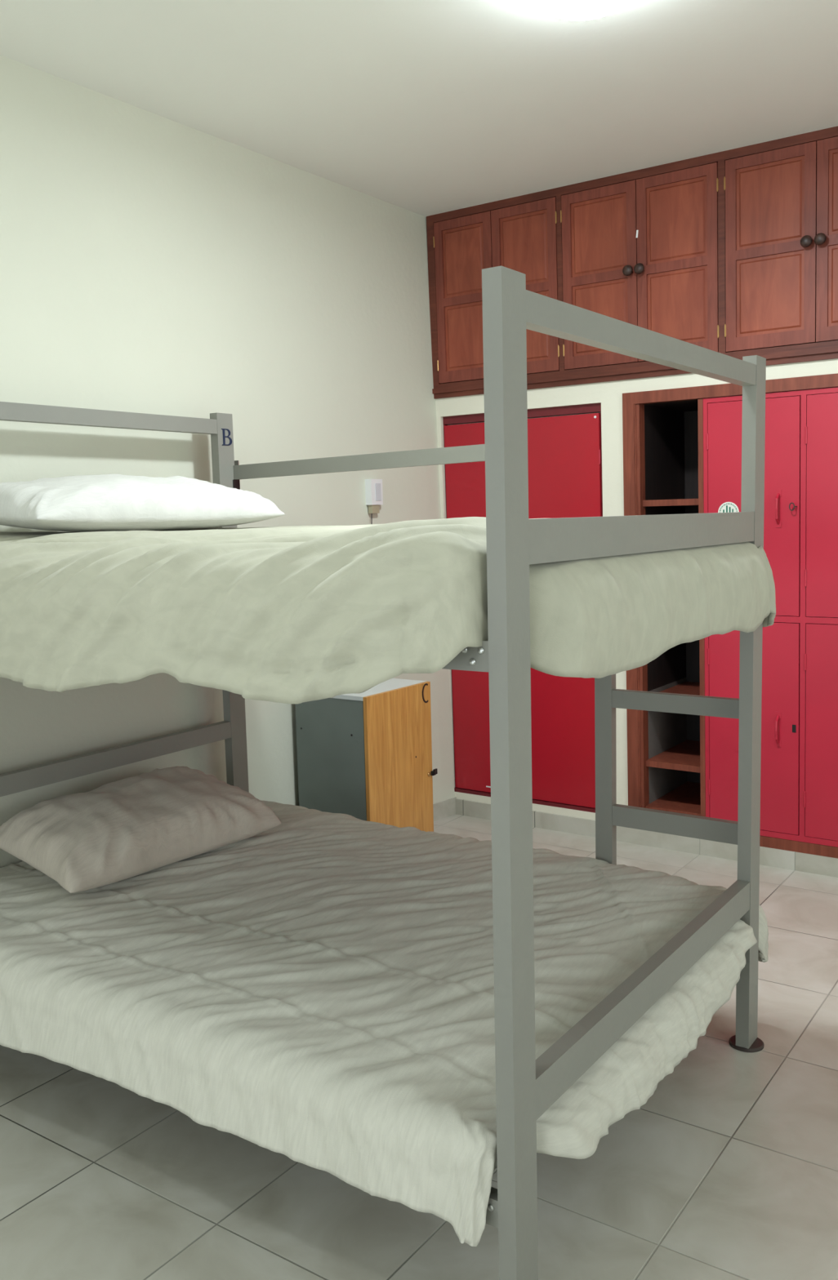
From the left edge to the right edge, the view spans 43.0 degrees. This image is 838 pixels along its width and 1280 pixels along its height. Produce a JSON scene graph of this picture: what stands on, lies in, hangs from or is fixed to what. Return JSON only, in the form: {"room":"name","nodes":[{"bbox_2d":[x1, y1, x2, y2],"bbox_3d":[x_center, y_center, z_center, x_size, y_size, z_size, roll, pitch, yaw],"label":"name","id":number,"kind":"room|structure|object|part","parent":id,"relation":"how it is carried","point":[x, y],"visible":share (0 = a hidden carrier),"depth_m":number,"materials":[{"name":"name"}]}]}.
{"room":"dormitory","nodes":[
{"label":"dormitory","id":0,"kind":"room"},
{"bbox_2d":[0,54,454,867],"bbox_3d":[-1.579,-0.241,2.712,0.229,2.785,5.700,3,8,35],"label":"wall","id":1,"kind":"structure","parent":0,"point":[150,263],"depth_m":3.72,"materials":[{"name":"beige paint"}]},
{"bbox_2d":[364,479,382,505],"bbox_3d":[-0.197,-0.639,4.591,0.044,0.110,0.080,3,8,35],"label":"wall socket","id":2,"kind":"object","parent":1,"relation":"attached to","point":[373,487],"visible":1,"depth_m":4.57,"materials":[{"name":"white plastic"}]},
{"bbox_2d":[368,505,379,524],"bbox_3d":[-0.187,-0.244,4.629,0.022,0.682,0.050,3,8,35],"label":"charger","id":3,"kind":"object","parent":2,"relation":"attached to","point":[371,508],"visible":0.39,"depth_m":4.58,"materials":[{"name":"plastic"}]},
{"bbox_2d":[374,483,381,500],"bbox_3d":[-0.176,-0.639,4.584,0.002,0.074,0.036,3,8,35],"label":"switch plate","id":4,"kind":"object","parent":2,"relation":"attached to","point":[377,486],"depth_m":4.58,"materials":[{"name":"grey plastic"}]},
{"bbox_2d":[432,796,456,822],"bbox_3d":[-1.458,1.092,2.929,0.084,0.082,5.501,3,8,36],"label":"baseboard","id":5,"kind":"structure","parent":1,"relation":"attached to","point":[442,810],"depth_m":5.05,"materials":[{"name":"tile"}]},
{"bbox_2d":[0,814,837,1279],"bbox_3d":[0.489,1.272,1.758,4.870,0.100,6.420,3,8,35],"label":"floor","id":6,"kind":"structure","parent":0,"point":[728,1171],"depth_m":2.29,"materials":[{"name":"tile"}]},
{"bbox_2d":[294,678,437,831],"bbox_3d":[-0.206,0.559,4.333,0.378,0.755,0.444,3,8,35],"label":"base cabinet","id":7,"kind":"object","parent":6,"relation":"on","point":[366,756],"visible":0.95,"depth_m":4.17,"materials":[{"name":"grey paint"}]},
{"bbox_3d":[-0.339,0.590,4.169,0.341,0.738,0.016,3,8,35],"label":"panel","id":8,"kind":"part","parent":7,"relation":"part of","materials":[{"name":"grey paint"}]},
{"bbox_3d":[-0.232,0.192,4.293,0.347,0.016,0.429,3,8,35],"label":"panel","id":9,"kind":"part","parent":7,"relation":"part of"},
{"bbox_3d":[-0.074,0.546,4.229,0.016,0.709,0.428,3,8,35],"label":"door","id":10,"kind":"part","parent":7,"relation":"part of","materials":[{"name":"orange wood"}]},
{"bbox_2d":[0,265,765,1279],"bbox_3d":[-0.250,0.214,2.785,1.946,1.800,1.344,3,8,35],"label":"bunk bed","id":11,"kind":"object","parent":6,"relation":"on","point":[526,1086],"visible":0.38,"depth_m":1.99,"materials":[{"name":"grey metal"}]},
{"bbox_3d":[-1.039,-0.674,3.206,0.032,0.049,1.155,3,8,35],"label":"rail","id":12,"kind":"part","parent":11,"relation":"part of","materials":[{"name":"grey metal"}]},
{"bbox_3d":[-1.013,0.382,3.329,0.032,0.058,1.155,3,8,35],"label":"rail","id":13,"kind":"part","parent":11,"relation":"part of","materials":[{"name":"grey metal"}]},
{"bbox_3d":[-0.667,0.102,3.804,0.035,1.794,0.075,3,8,35],"label":"post","id":14,"kind":"part","parent":11,"relation":"part of","materials":[{"name":"grey metal"}]},
{"bbox_3d":[-0.209,-0.573,3.443,1.076,0.064,0.022,3,8,35],"label":"guard rail","id":15,"kind":"part","parent":11,"relation":"part of","materials":[{"name":"grey metal"}]},
{"bbox_2d":[0,800,768,1246],"bbox_3d":[-0.256,0.791,2.854,2.040,0.246,1.483,3,8,35],"label":"duvet","id":16,"kind":"object","parent":11,"relation":"on","point":[314,988],"visible":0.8,"depth_m":2.37,"materials":[{"name":"fabric"}]},
{"bbox_2d":[0,765,282,893],"bbox_3d":[-0.844,0.543,3.216,0.435,0.221,0.772,4,8,39],"label":"pillow","id":17,"kind":"object","parent":16,"relation":"on","point":[130,827],"visible":1,"depth_m":3.05,"materials":[{"name":"beige fabric"}]},
{"bbox_2d":[0,516,775,703],"bbox_3d":[-0.306,-0.136,2.705,2.029,0.334,1.493,3,8,35],"label":"duvet","id":18,"kind":"object","parent":11,"relation":"on","point":[285,614],"visible":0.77,"depth_m":1.90,"materials":[{"name":"fabric"}]},
{"bbox_2d":[0,473,285,531],"bbox_3d":[-0.862,-0.401,3.108,0.459,0.162,0.870,4,8,38],"label":"pillow","id":19,"kind":"object","parent":18,"relation":"on","point":[113,502],"visible":1,"depth_m":2.90,"materials":[{"name":"white fabric"}]},
{"bbox_3d":[-0.628,-0.017,2.223,1.821,0.050,0.028,3,8,35],"label":"rail","id":20,"kind":"part","parent":11,"relation":"part of","materials":[{"name":"grey metal"}]},
{"bbox_3d":[-0.604,0.933,2.333,1.821,0.050,0.028,3,8,35],"label":"rail","id":21,"kind":"part","parent":11,"relation":"part of","materials":[{"name":"grey metal"}]},
{"bbox_3d":[0.153,0.322,1.746,0.035,1.794,0.075,3,8,35],"label":"post","id":22,"kind":"part","parent":11,"relation":"part of","materials":[{"name":"grey metal"}]},
{"bbox_3d":[0.484,-0.589,2.148,0.032,0.049,1.155,3,8,35],"label":"rail","id":23,"kind":"part","parent":11,"relation":"part of","materials":[{"name":"grey metal"}]},
{"bbox_3d":[0.493,-0.222,2.191,0.032,0.073,1.155,3,8,35],"label":"rail","id":24,"kind":"part","parent":11,"relation":"part of","materials":[{"name":"grey metal"}]},
{"bbox_3d":[0.516,0.726,2.301,0.032,0.074,1.155,3,8,35],"label":"rail","id":25,"kind":"part","parent":11,"relation":"part of","materials":[{"name":"grey metal"}]},
{"bbox_3d":[0.856,0.188,2.747,0.035,1.794,0.075,3,8,35],"label":"post","id":26,"kind":"part","parent":11,"relation":"part of","materials":[{"name":"grey metal"}]},
{"bbox_2d":[0,0,837,217],"bbox_3d":[0.418,-1.593,1.425,4.870,0.100,6.420,3,8,35],"label":"ceiling","id":27,"kind":"structure","parent":0,"point":[424,108],"depth_m":3.31,"materials":[{"name":"white paint"}]},
{"bbox_2d":[534,0,631,20],"bbox_3d":[0.419,-1.643,2.677,0.268,0.091,0.268,3,8,35],"label":"ceiling lamp","id":28,"kind":"object","parent":27,"relation":"attached to","point":[569,10],"visible":1,"depth_m":2.70,"materials":[{"name":"white plastic"}]},
{"bbox_2d":[435,358,837,820],"bbox_3d":[2.062,-0.477,3.966,4.776,2.785,0.550,3,8,35],"label":"wall","id":29,"kind":"structure","parent":0,"point":[609,393],"depth_m":4.50,"materials":[{"name":"beige paint"}]},
{"bbox_2d":[442,403,602,813],"bbox_3d":[0.478,-0.137,4.815,0.833,1.778,0.041,3,8,35],"label":"door","id":30,"kind":"structure","parent":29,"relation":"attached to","point":[564,452],"depth_m":4.76,"materials":[{"name":"red paint"}]},
{"bbox_2d":[426,125,837,399],"bbox_3d":[1.213,-1.490,4.337,2.553,0.817,0.516,3,8,35],"label":"upper cabinet","id":31,"kind":"object","parent":29,"relation":"attached to","point":[733,252],"visible":0.94,"depth_m":4.24,"materials":[{"name":"red wood"}]},
{"bbox_3d":[0.207,-1.532,4.783,0.307,0.714,0.020,3,8,35],"label":"door","id":32,"kind":"part","parent":31,"relation":"part of","materials":[{"name":"red wood"}]},
{"bbox_3d":[0.202,-1.699,4.766,0.222,0.299,0.015,3,8,35],"label":"panel","id":33,"kind":"part","parent":31,"relation":"part of","materials":[{"name":"red wood"}]},
{"bbox_3d":[0.213,-1.371,4.801,0.222,0.289,0.015,3,8,35],"label":"panel","id":34,"kind":"part","parent":31,"relation":"part of","materials":[{"name":"red wood"}]},
{"bbox_3d":[0.456,-1.685,4.589,0.239,0.299,0.015,3,8,35],"label":"panel","id":35,"kind":"part","parent":31,"relation":"part of","materials":[{"name":"red wood"}]},
{"bbox_3d":[0.461,-1.518,4.607,0.324,0.714,0.020,3,8,35],"label":"door","id":36,"kind":"part","parent":31,"relation":"part of","materials":[{"name":"red wood"}]},
{"bbox_3d":[0.467,-1.357,4.625,0.239,0.289,0.015,3,8,35],"label":"panel","id":37,"kind":"part","parent":31,"relation":"part of","materials":[{"name":"red wood"}]},
{"bbox_3d":[0.744,-1.669,4.389,0.256,0.299,0.015,3,8,35],"label":"panel","id":38,"kind":"part","parent":31,"relation":"part of","materials":[{"name":"red wood"}]},
{"bbox_3d":[0.750,-1.502,4.407,0.341,0.714,0.020,3,8,35],"label":"door","id":39,"kind":"part","parent":31,"relation":"part of","materials":[{"name":"red wood"}]},
{"bbox_3d":[0.756,-1.341,4.425,0.256,0.289,0.015,3,8,35],"label":"panel","id":40,"kind":"part","parent":31,"relation":"part of","materials":[{"name":"red wood"}]},
{"bbox_3d":[0.847,-1.495,4.301,0.043,0.043,0.042,3,8,35],"label":"knob","id":41,"kind":"part","parent":31,"relation":"part of","materials":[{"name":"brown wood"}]},
{"bbox_3d":[0.887,-1.493,4.274,0.043,0.043,0.042,3,8,35],"label":"knob","id":42,"kind":"part","parent":31,"relation":"part of","materials":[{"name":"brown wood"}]},
{"bbox_3d":[1.019,-1.653,4.199,0.255,0.299,0.015,3,8,35],"label":"panel","id":43,"kind":"part","parent":31,"relation":"part of","materials":[{"name":"red wood"}]},
{"bbox_3d":[1.024,-1.487,4.216,0.340,0.714,0.020,3,8,35],"label":"door","id":44,"kind":"part","parent":31,"relation":"part of","materials":[{"name":"red wood"}]},
{"bbox_3d":[1.030,-1.325,4.234,0.255,0.289,0.015,3,8,35],"label":"panel","id":45,"kind":"part","parent":31,"relation":"part of","materials":[{"name":"red wood"}]},
{"bbox_3d":[1.319,-1.636,3.990,0.260,0.299,0.015,3,8,35],"label":"panel","id":46,"kind":"part","parent":31,"relation":"part of","materials":[{"name":"red wood"}]},
{"bbox_3d":[1.330,-1.308,4.026,0.260,0.289,0.015,3,8,35],"label":"panel","id":47,"kind":"part","parent":31,"relation":"part of","materials":[{"name":"red wood"}]},
{"bbox_3d":[1.324,-1.470,4.008,0.345,0.714,0.020,3,8,35],"label":"door","id":48,"kind":"part","parent":31,"relation":"part of","materials":[{"name":"red wood"}]},
{"bbox_3d":[1.423,-1.463,3.902,0.043,0.043,0.042,3,8,35],"label":"knob","id":49,"kind":"part","parent":31,"relation":"part of","materials":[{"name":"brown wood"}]},
{"bbox_3d":[1.463,-1.461,3.873,0.043,0.043,0.042,3,8,35],"label":"knob","id":50,"kind":"part","parent":31,"relation":"part of","materials":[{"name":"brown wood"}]},
{"bbox_3d":[1.600,-1.454,3.816,0.340,0.714,0.020,3,8,35],"label":"door","id":51,"kind":"part","parent":31,"relation":"part of","materials":[{"name":"red wood"}]},
{"bbox_3d":[1.595,-1.621,3.799,0.255,0.299,0.015,3,8,35],"label":"panel","id":52,"kind":"part","parent":31,"relation":"part of","materials":[{"name":"red wood"}]},
{"bbox_3d":[1.606,-1.293,3.834,0.255,0.289,0.015,3,8,35],"label":"panel","id":53,"kind":"part","parent":31,"relation":"part of","materials":[{"name":"red wood"}]},
{"bbox_2d":[454,798,837,877],"bbox_3d":[2.020,0.904,3.836,4.520,0.075,0.010,3,8,35],"label":"baseboard","id":54,"kind":"structure","parent":29,"relation":"attached to","point":[777,858],"depth_m":4.49,"materials":[{"name":"tile"}]},
{"bbox_2d":[622,373,837,858],"bbox_3d":[1.675,-0.099,4.256,1.615,1.840,0.522,3,8,35],"label":"wardrobe","id":55,"kind":"object","parent":29,"relation":"on","point":[662,429],"visible":0.47,"depth_m":4.55,"materials":[{"name":"brown wood"}]},
{"bbox_3d":[1.077,-0.403,4.667,0.034,1.206,0.450,3,8,35],"label":"panel","id":56,"kind":"part","parent":55,"relation":"part of","materials":[{"name":"brown wood"}]},
{"bbox_3d":[1.108,0.465,4.761,0.025,0.542,0.450,3,8,35],"label":"panel","id":57,"kind":"part","parent":55,"relation":"part of","materials":[{"name":"paint"}]},
{"bbox_2d":[642,498,697,506],"bbox_3d":[1.170,-0.590,4.558,0.246,0.026,0.476,3,8,35],"label":"shelf","id":58,"kind":"object","parent":55,"relation":"attached to","point":[646,502],"depth_m":4.38,"materials":[{"name":"brown wood"}]},
{"bbox_3d":[1.180,-0.133,4.625,0.306,1.758,0.479,3,8,35],"label":"panel","id":59,"kind":"part","parent":55,"relation":"part of","materials":[{"name":"brown wood"}]},
{"bbox_2d":[645,739,699,773],"bbox_3d":[1.209,0.509,4.677,0.246,0.026,0.476,3,8,35],"label":"shelf","id":60,"kind":"object","parent":55,"relation":"attached to","point":[678,754],"depth_m":4.60,"materials":[{"name":"brown wood"}]},
{"bbox_2d":[645,781,700,816],"bbox_3d":[1.213,0.706,4.695,0.246,0.026,0.486,3,8,35],"label":"shelf","id":61,"kind":"object","parent":55,"relation":"attached to","point":[682,797],"depth_m":4.65,"materials":[{"name":"brown wood"}]},
{"bbox_2d":[658,681,699,695],"bbox_3d":[1.200,0.236,4.648,0.246,0.026,0.476,3,8,35],"label":"shelf","id":62,"kind":"object","parent":55,"relation":"attached to","point":[676,687],"depth_m":4.71,"materials":[{"name":"brown wood"}]},
{"bbox_2d":[702,386,837,847],"bbox_3d":[1.771,-0.089,4.167,1.194,1.745,0.539,3,8,35],"label":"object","id":63,"kind":"object","parent":55,"relation":"in","point":[798,766],"visible":0.81,"depth_m":4.12,"materials":[{"name":"red wood"}]},
{"bbox_3d":[1.309,-0.515,4.159,0.367,0.834,0.023,3,8,35],"label":"door","id":64,"kind":"part","parent":63,"relation":"part of","materials":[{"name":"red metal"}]},
{"bbox_3d":[1.339,0.343,4.252,0.367,0.838,0.023,3,8,35],"label":"door","id":65,"kind":"part","parent":63,"relation":"part of","materials":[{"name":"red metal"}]},
{"bbox_3d":[1.406,0.353,4.174,0.024,0.141,0.037,3,8,35],"label":"handle","id":66,"kind":"part","parent":63,"relation":"part of","materials":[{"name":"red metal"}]},
{"bbox_3d":[1.375,-0.504,4.080,0.024,0.145,0.037,3,8,35],"label":"handle","id":67,"kind":"part","parent":63,"relation":"part of","materials":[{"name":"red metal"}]},
{"bbox_3d":[1.653,0.361,4.035,0.367,0.838,0.023,3,8,35],"label":"door","id":68,"kind":"part","parent":63,"relation":"part of","materials":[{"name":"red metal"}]},
{"bbox_3d":[1.622,-0.498,3.942,0.367,0.834,0.023,3,8,35],"label":"door","id":69,"kind":"part","parent":63,"relation":"part of","materials":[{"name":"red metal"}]}
]}

